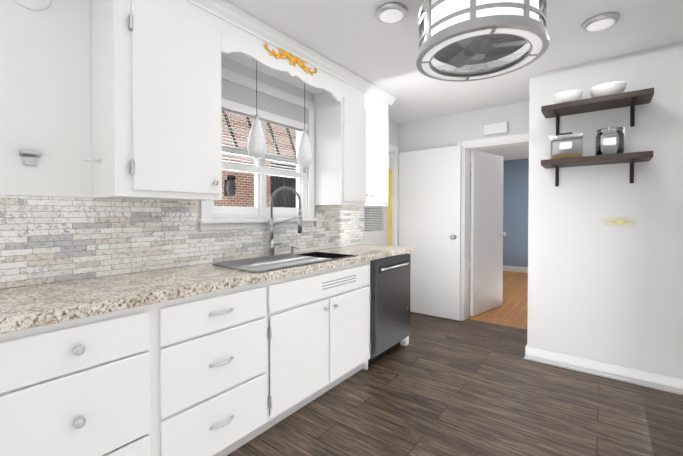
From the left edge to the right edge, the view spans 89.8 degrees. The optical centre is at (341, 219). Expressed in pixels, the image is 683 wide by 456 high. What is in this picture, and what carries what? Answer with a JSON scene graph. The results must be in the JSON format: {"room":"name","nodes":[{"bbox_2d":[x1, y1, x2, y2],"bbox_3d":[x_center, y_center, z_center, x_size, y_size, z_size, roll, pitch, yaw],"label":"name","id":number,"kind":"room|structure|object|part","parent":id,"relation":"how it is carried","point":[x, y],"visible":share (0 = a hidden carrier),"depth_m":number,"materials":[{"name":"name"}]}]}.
{"room":"kitchen","nodes":[
{"label":"kitchen","id":0,"kind":"room"},
{"bbox_2d":[11,56,399,279],"bbox_3d":[-0.931,-0.006,2.265,0.220,2.400,5.920,1,1,37],"label":"wall","id":1,"kind":"structure","parent":0,"point":[249,72],"depth_m":2.65,"materials":[{"name":"white paint"}]},
{"bbox_2d":[0,0,91,197],"bbox_3d":[-1.626,-0.643,1.150,0.016,1.088,1.319,1,1,37],"label":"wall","id":2,"kind":"structure","parent":1,"relation":"attached to","point":[45,82],"depth_m":1.54,"materials":[{"name":"white paint"}]},
{"bbox_2d":[19,150,41,165],"bbox_3d":[-1.345,-0.266,1.483,0.034,0.065,0.068,1,1,37],"label":"bottle opener","id":3,"kind":"object","parent":2,"relation":"attached to","point":[29,158],"visible":1,"depth_m":1.48,"materials":[{"name":"silver metal"}]},
{"bbox_2d":[13,0,50,10],"bbox_3d":[-1.353,-0.994,1.478,0.013,0.164,0.164,1,1,37],"label":"cover plate","id":4,"kind":"object","parent":2,"relation":"attached to","point":[37,5],"visible":1,"depth_m":1.50,"materials":[{"name":"white plastic"}]},
{"bbox_2d":[86,0,225,200],"bbox_3d":[-0.943,-0.653,1.793,0.316,1.088,0.530,1,1,37],"label":"upper cabinet","id":5,"kind":"object","parent":1,"relation":"attached to","point":[156,111],"depth_m":1.64,"materials":[{"name":"white paint"}]},
{"bbox_2d":[247,59,266,158],"bbox_3d":[-0.562,-0.738,2.275,0.128,0.674,0.128,1,1,37],"label":"pendant light","id":6,"kind":"object","parent":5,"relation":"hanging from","point":[256,147],"visible":0.94,"depth_m":2.24,"materials":[{"name":"white glass"}]},
{"bbox_2d":[0,195,363,288],"bbox_3d":[-0.899,0.083,2.117,0.010,0.392,3.720,1,1,37],"label":"tile backsplash","id":7,"kind":"structure","parent":1,"relation":"attached to","point":[44,240],"depth_m":1.78,"materials":[{"name":"tile"}]},
{"bbox_2d":[316,214,321,226],"bbox_3d":[-0.197,0.008,3.020,0.007,0.116,0.072,1,1,37],"label":"electrical outlet","id":8,"kind":"object","parent":7,"relation":"attached to","point":[319,222],"visible":0.92,"depth_m":3.02,"materials":[{"name":"paint"}]},
{"bbox_2d":[330,218,334,229],"bbox_3d":[-0.079,0.041,3.176,0.007,0.116,0.072,1,1,37],"label":"electrical outlet","id":9,"kind":"object","parent":7,"relation":"attached to","point":[332,223],"visible":1,"depth_m":3.17,"materials":[{"name":"paint"}]},
{"bbox_2d":[354,217,357,228],"bbox_3d":[0.149,0.031,3.474,0.007,0.116,0.072,1,1,37],"label":"electrical outlet","id":10,"kind":"object","parent":7,"relation":"attached to","point":[355,222],"visible":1,"depth_m":3.46,"materials":[{"name":"paint"}]},
{"bbox_2d":[197,67,318,230],"bbox_3d":[-0.585,-0.468,2.567,0.155,1.065,1.090,1,1,37],"label":"window","id":11,"kind":"structure","parent":1,"relation":"in","point":[217,217],"depth_m":2.56,"materials":[{"name":"paint"}]},
{"bbox_2d":[221,78,307,178],"bbox_3d":[-0.576,-0.634,2.557,0.066,0.588,0.882,1,1,37],"label":"window blind","id":12,"kind":"object","parent":11,"relation":"attached to","point":[238,99],"visible":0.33,"depth_m":2.51,"materials":[{"name":"grey fabric"}]},
{"bbox_2d":[310,68,393,206],"bbox_3d":[0.119,-0.674,3.184,0.316,1.088,0.770,1,1,37],"label":"upper cabinet","id":13,"kind":"object","parent":1,"relation":"attached to","point":[351,119],"depth_m":2.93,"materials":[{"name":"white paint"}]},
{"bbox_3d":[-0.360,-1.169,2.517,0.354,0.078,2.513,1,1,37],"label":"crown moulding","id":14,"kind":"part","parent":13,"relation":"part of","materials":[{"name":"white paint"}]},
{"bbox_2d":[296,81,312,166],"bbox_3d":[-0.283,-0.743,2.640,0.128,0.674,0.128,1,1,37],"label":"pendant light","id":15,"kind":"object","parent":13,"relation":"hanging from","point":[304,156],"visible":0.9,"depth_m":2.61,"materials":[{"name":"white glass"}]},
{"bbox_2d":[365,154,389,244],"bbox_3d":[0.394,0.161,4.062,0.106,1.988,0.744,1,1,37],"label":"exterior door","id":16,"kind":"structure","parent":1,"relation":"in","point":[380,236],"depth_m":4.15,"materials":[{"name":"paint"}]},
{"bbox_2d":[389,144,398,245],"bbox_3d":[0.403,0.122,4.081,0.138,2.090,0.918,1,1,37],"label":"door frame","id":17,"kind":"structure","parent":1,"relation":"attached to","point":[395,177],"depth_m":4.34,"materials":[{"name":"paint"}]},
{"bbox_2d":[398,145,461,320],"bbox_3d":[1.029,0.153,4.137,0.791,2.003,0.106,1,1,37],"label":"kitchen door","id":18,"kind":"structure","parent":1,"relation":"in","point":[429,229],"depth_m":4.10,"materials":[{"name":"paint"}]},
{"bbox_2d":[369,206,376,230],"bbox_3d":[1.684,-0.071,6.560,0.120,2.400,4.080,1,1,37],"label":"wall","id":19,"kind":"structure","parent":0,"point":[376,206],"depth_m":4.93,"materials":[{"name":"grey paint"}]},
{"bbox_2d":[377,206,381,228],"bbox_3d":[0.684,-0.044,4.832,0.330,2.400,0.120,1,1,37],"label":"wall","id":20,"kind":"structure","parent":0,"point":[377,206],"depth_m":4.87,"materials":[{"name":"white paint"}]},
{"bbox_2d":[226,0,682,163],"bbox_3d":[1.409,-1.247,3.027,3.950,0.060,10.000,1,1,37],"label":"ceiling","id":21,"kind":"structure","parent":0,"point":[359,38],"depth_m":2.32,"materials":[{"name":"white paint"}]},
{"bbox_2d":[376,2,407,23],"bbox_3d":[0.289,-1.185,1.982,0.184,0.033,0.184,1,1,37],"label":"recessed light","id":22,"kind":"object","parent":21,"relation":"in","point":[391,12],"visible":0.98,"depth_m":1.95,"materials":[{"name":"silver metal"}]},
{"bbox_2d":[416,0,548,81],"bbox_3d":[0.704,-1.012,1.762,0.624,0.370,0.624,1,1,37],"label":"ceiling fan light","id":23,"kind":"object","parent":21,"relation":"hanging from","point":[466,36],"visible":1,"depth_m":1.64,"materials":[{"name":"silver metal"}]},
{"bbox_2d":[582,12,619,31],"bbox_3d":[1.568,-1.186,2.075,0.184,0.033,0.184,1,1,37],"label":"recessed light","id":24,"kind":"object","parent":21,"relation":"in","point":[602,21],"visible":0.98,"depth_m":2.04,"materials":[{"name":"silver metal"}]},
{"bbox_2d":[227,271,682,455],"bbox_3d":[1.409,1.212,3.064,3.950,0.060,10.000,1,1,37],"label":"floor","id":25,"kind":"structure","parent":0,"point":[438,386],"depth_m":2.18,"materials":[{"name":"laminate"}]},
{"bbox_2d":[0,301,167,455],"bbox_3d":[-1.127,0.772,1.367,0.565,0.872,0.555,1,1,37],"label":"base cabinet","id":26,"kind":"object","parent":25,"relation":"on","point":[96,385],"depth_m":1.21,"materials":[{"name":"white paint"}]},
{"bbox_2d":[168,279,275,455],"bbox_3d":[-0.802,0.766,1.792,0.565,0.872,0.635,1,1,37],"label":"base cabinet","id":27,"kind":"object","parent":25,"relation":"on","point":[225,372],"depth_m":1.63,"materials":[{"name":"white paint"}]},
{"bbox_2d":[276,261,370,423],"bbox_3d":[-0.306,0.756,2.440,0.565,0.872,1.068,1,1,37],"label":"base cabinet","id":28,"kind":"object","parent":25,"relation":"on","point":[323,316],"depth_m":2.20,"materials":[{"name":"white paint"}]},
{"bbox_2d":[368,253,410,365],"bbox_3d":[0.241,0.748,3.080,0.606,0.868,0.604,1,1,37],"label":"dishwasher","id":29,"kind":"object","parent":25,"relation":"on","point":[390,304],"visible":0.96,"depth_m":2.85,"materials":[{"name":"black metal"}]},
{"bbox_2d":[389,169,391,245],"bbox_3d":[0.598,0.275,4.204,0.020,1.780,0.050,1,1,37],"label":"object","id":30,"kind":"object","parent":25,"relation":"on","point":[390,207],"visible":0.6,"depth_m":4.18,"materials":[{"name":"plastic"}]},
{"bbox_2d":[400,253,408,345],"bbox_3d":[0.210,0.746,3.117,0.565,0.872,0.720,1,1,37],"label":"base cabinet","id":31,"kind":"object","parent":25,"relation":"on","point":[404,342],"depth_m":3.21,"materials":[{"name":"white paint"}]},
{"bbox_2d":[0,244,414,333],"bbox_3d":[-0.419,0.300,2.276,0.578,0.045,2.950,1,1,37],"label":"countertop","id":32,"kind":"structure","parent":31,"relation":"on","point":[26,307],"depth_m":1.48,"materials":[{"name":"stone"}]},
{"bbox_2d":[267,186,302,256],"bbox_3d":[-0.412,0.013,2.511,0.262,0.520,0.066,0,1,2],"label":"faucet","id":33,"kind":"object","parent":32,"relation":"on","point":[272,244],"visible":1,"depth_m":2.50,"materials":[{"name":"silver metal"}]},
{"bbox_2d":[290,246,297,254],"bbox_3d":[-0.366,0.240,2.668,0.080,0.061,0.038,1,1,37],"label":"soap dispenser","id":34,"kind":"object","parent":32,"relation":"on","point":[292,250],"visible":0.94,"depth_m":2.67,"materials":[{"name":"silver metal"}]},
{"bbox_2d":[266,252,357,270],"bbox_3d":[-0.310,0.382,2.367,0.422,0.221,0.887,1,1,37],"label":"sink","id":35,"kind":"object","parent":32,"relation":"in","point":[333,256],"visible":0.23,"depth_m":2.71,"materials":[{"name":"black metal"}]},
{"bbox_2d":[212,254,331,271],"bbox_3d":[-0.422,0.269,2.198,0.415,0.009,0.640,1,1,37],"label":"drying rack","id":36,"kind":"object","parent":35,"relation":"on","point":[269,263],"visible":1,"depth_m":2.13,"materials":[{"name":"silver metal"}]},
{"bbox_2d":[524,345,682,394],"bbox_3d":[2.168,1.140,2.453,1.542,0.105,0.034,1,1,37],"label":"baseboard","id":37,"kind":"structure","parent":25,"relation":"on","point":[643,378],"depth_m":2.58,"materials":[{"name":"paint"}]},
{"bbox_2d":[400,101,528,174],"bbox_3d":[1.449,-0.033,4.046,1.600,2.400,0.200,1,1,37],"label":"wall","id":38,"kind":"structure","parent":0,"point":[443,131],"depth_m":3.96,"materials":[{"name":"white paint"}]},
{"bbox_2d":[470,150,505,315],"bbox_3d":[1.872,0.157,4.333,0.255,1.988,0.770,1,1,37],"label":"hall door","id":39,"kind":"structure","parent":38,"relation":"in","point":[487,234],"depth_m":4.29,"materials":[{"name":"paint"}]},
{"bbox_2d":[457,133,528,320],"bbox_3d":[1.742,0.136,3.814,0.850,2.070,0.218,1,1,37],"label":"door frame","id":40,"kind":"structure","parent":38,"relation":"attached to","point":[468,146],"depth_m":3.95,"materials":[{"name":"paint"}]},
{"bbox_2d":[484,121,507,135],"bbox_3d":[1.669,-0.985,3.709,0.240,0.115,0.044,1,1,37],"label":"door chime","id":41,"kind":"object","parent":38,"relation":"attached to","point":[496,128],"visible":0.96,"depth_m":3.69,"materials":[{"name":"paint"}]},
{"bbox_2d":[470,158,528,266],"bbox_3d":[4.387,-0.076,6.935,3.660,2.400,0.200,1,1,37],"label":"wall","id":42,"kind":"structure","parent":0,"point":[515,203],"depth_m":7.32,"materials":[{"name":"blue paint"}]},
{"bbox_2d":[503,265,527,272],"bbox_3d":[4.318,1.065,6.871,3.710,0.120,0.014,1,1,37],"label":"baseboard","id":43,"kind":"structure","parent":42,"relation":"attached to","point":[505,268],"depth_m":7.32,"materials":[{"name":"paint"}]},
{"bbox_2d":[527,42,682,378],"bbox_3d":[2.559,-0.013,2.739,1.750,2.400,0.930,1,1,37],"label":"wall","id":44,"kind":"structure","parent":0,"point":[606,292],"depth_m":2.56,"materials":[{"name":"white paint"}]},
{"bbox_2d":[541,151,652,186],"bbox_3d":[1.854,-0.360,2.528,0.640,0.190,0.248,1,1,37],"label":"shelf","id":45,"kind":"object","parent":44,"relation":"attached to","point":[631,158],"visible":1,"depth_m":2.47,"materials":[{"name":"brown wood"}]},
{"bbox_2d":[549,132,583,158],"bbox_3d":[1.723,-0.554,2.626,0.210,0.195,0.150,1,1,37],"label":"canister","id":46,"kind":"object","parent":45,"relation":"on","point":[569,136],"visible":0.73,"depth_m":2.58,"materials":[{"name":"clear glass"}]},
{"bbox_2d":[595,127,624,154],"bbox_3d":[1.931,-0.556,2.467,0.168,0.202,0.166,1,1,37],"label":"canister","id":47,"kind":"object","parent":45,"relation":"on","point":[620,131],"visible":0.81,"depth_m":2.42,"materials":[{"name":"clear glass"}]},
{"bbox_2d":[541,88,653,135],"bbox_3d":[1.854,-0.770,2.522,0.640,0.190,0.248,1,1,37],"label":"shelf","id":48,"kind":"object","parent":44,"relation":"attached to","point":[631,99],"visible":0.96,"depth_m":2.47,"materials":[{"name":"brown wood"}]},
{"bbox_2d":[553,90,582,103],"bbox_3d":[1.725,-0.912,2.614,0.190,0.090,0.190,1,1,37],"label":"bowl","id":49,"kind":"object","parent":48,"relation":"on","point":[567,96],"visible":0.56,"depth_m":2.55,"materials":[{"name":"ceramic"}]},
{"bbox_2d":[589,81,626,97],"bbox_3d":[1.915,-0.909,2.468,0.216,0.090,0.216,1,1,37],"label":"bowl","id":50,"kind":"object","parent":48,"relation":"on","point":[609,88],"visible":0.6,"depth_m":2.40,"materials":[{"name":"ceramic"}]},
{"bbox_2d":[601,216,636,227],"bbox_3d":[2.057,0.015,2.536,0.280,0.110,0.001,1,1,37],"label":"paint","id":51,"kind":"object","parent":44,"relation":"attached to","point":[620,221],"visible":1,"depth_m":2.54,"materials":[{"name":"beige paint"}]},
{"label":"outside","id":52,"kind":"structure","parent":0,"visible":0},
{"bbox_2d":[214,111,295,207],"bbox_3d":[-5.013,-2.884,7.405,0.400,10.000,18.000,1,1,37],"label":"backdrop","id":53,"kind":"structure","parent":52,"point":[283,196],"depth_m":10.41,"materials":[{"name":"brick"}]},
{"bbox_2d":[224,175,235,196],"bbox_3d":[-3.117,-0.948,9.636,0.320,0.621,0.260,1,1,37],"label":"sconce","id":54,"kind":"object","parent":53,"relation":"attached to","point":[231,187],"depth_m":9.54,"materials":[{"name":"metal"}]}
]}

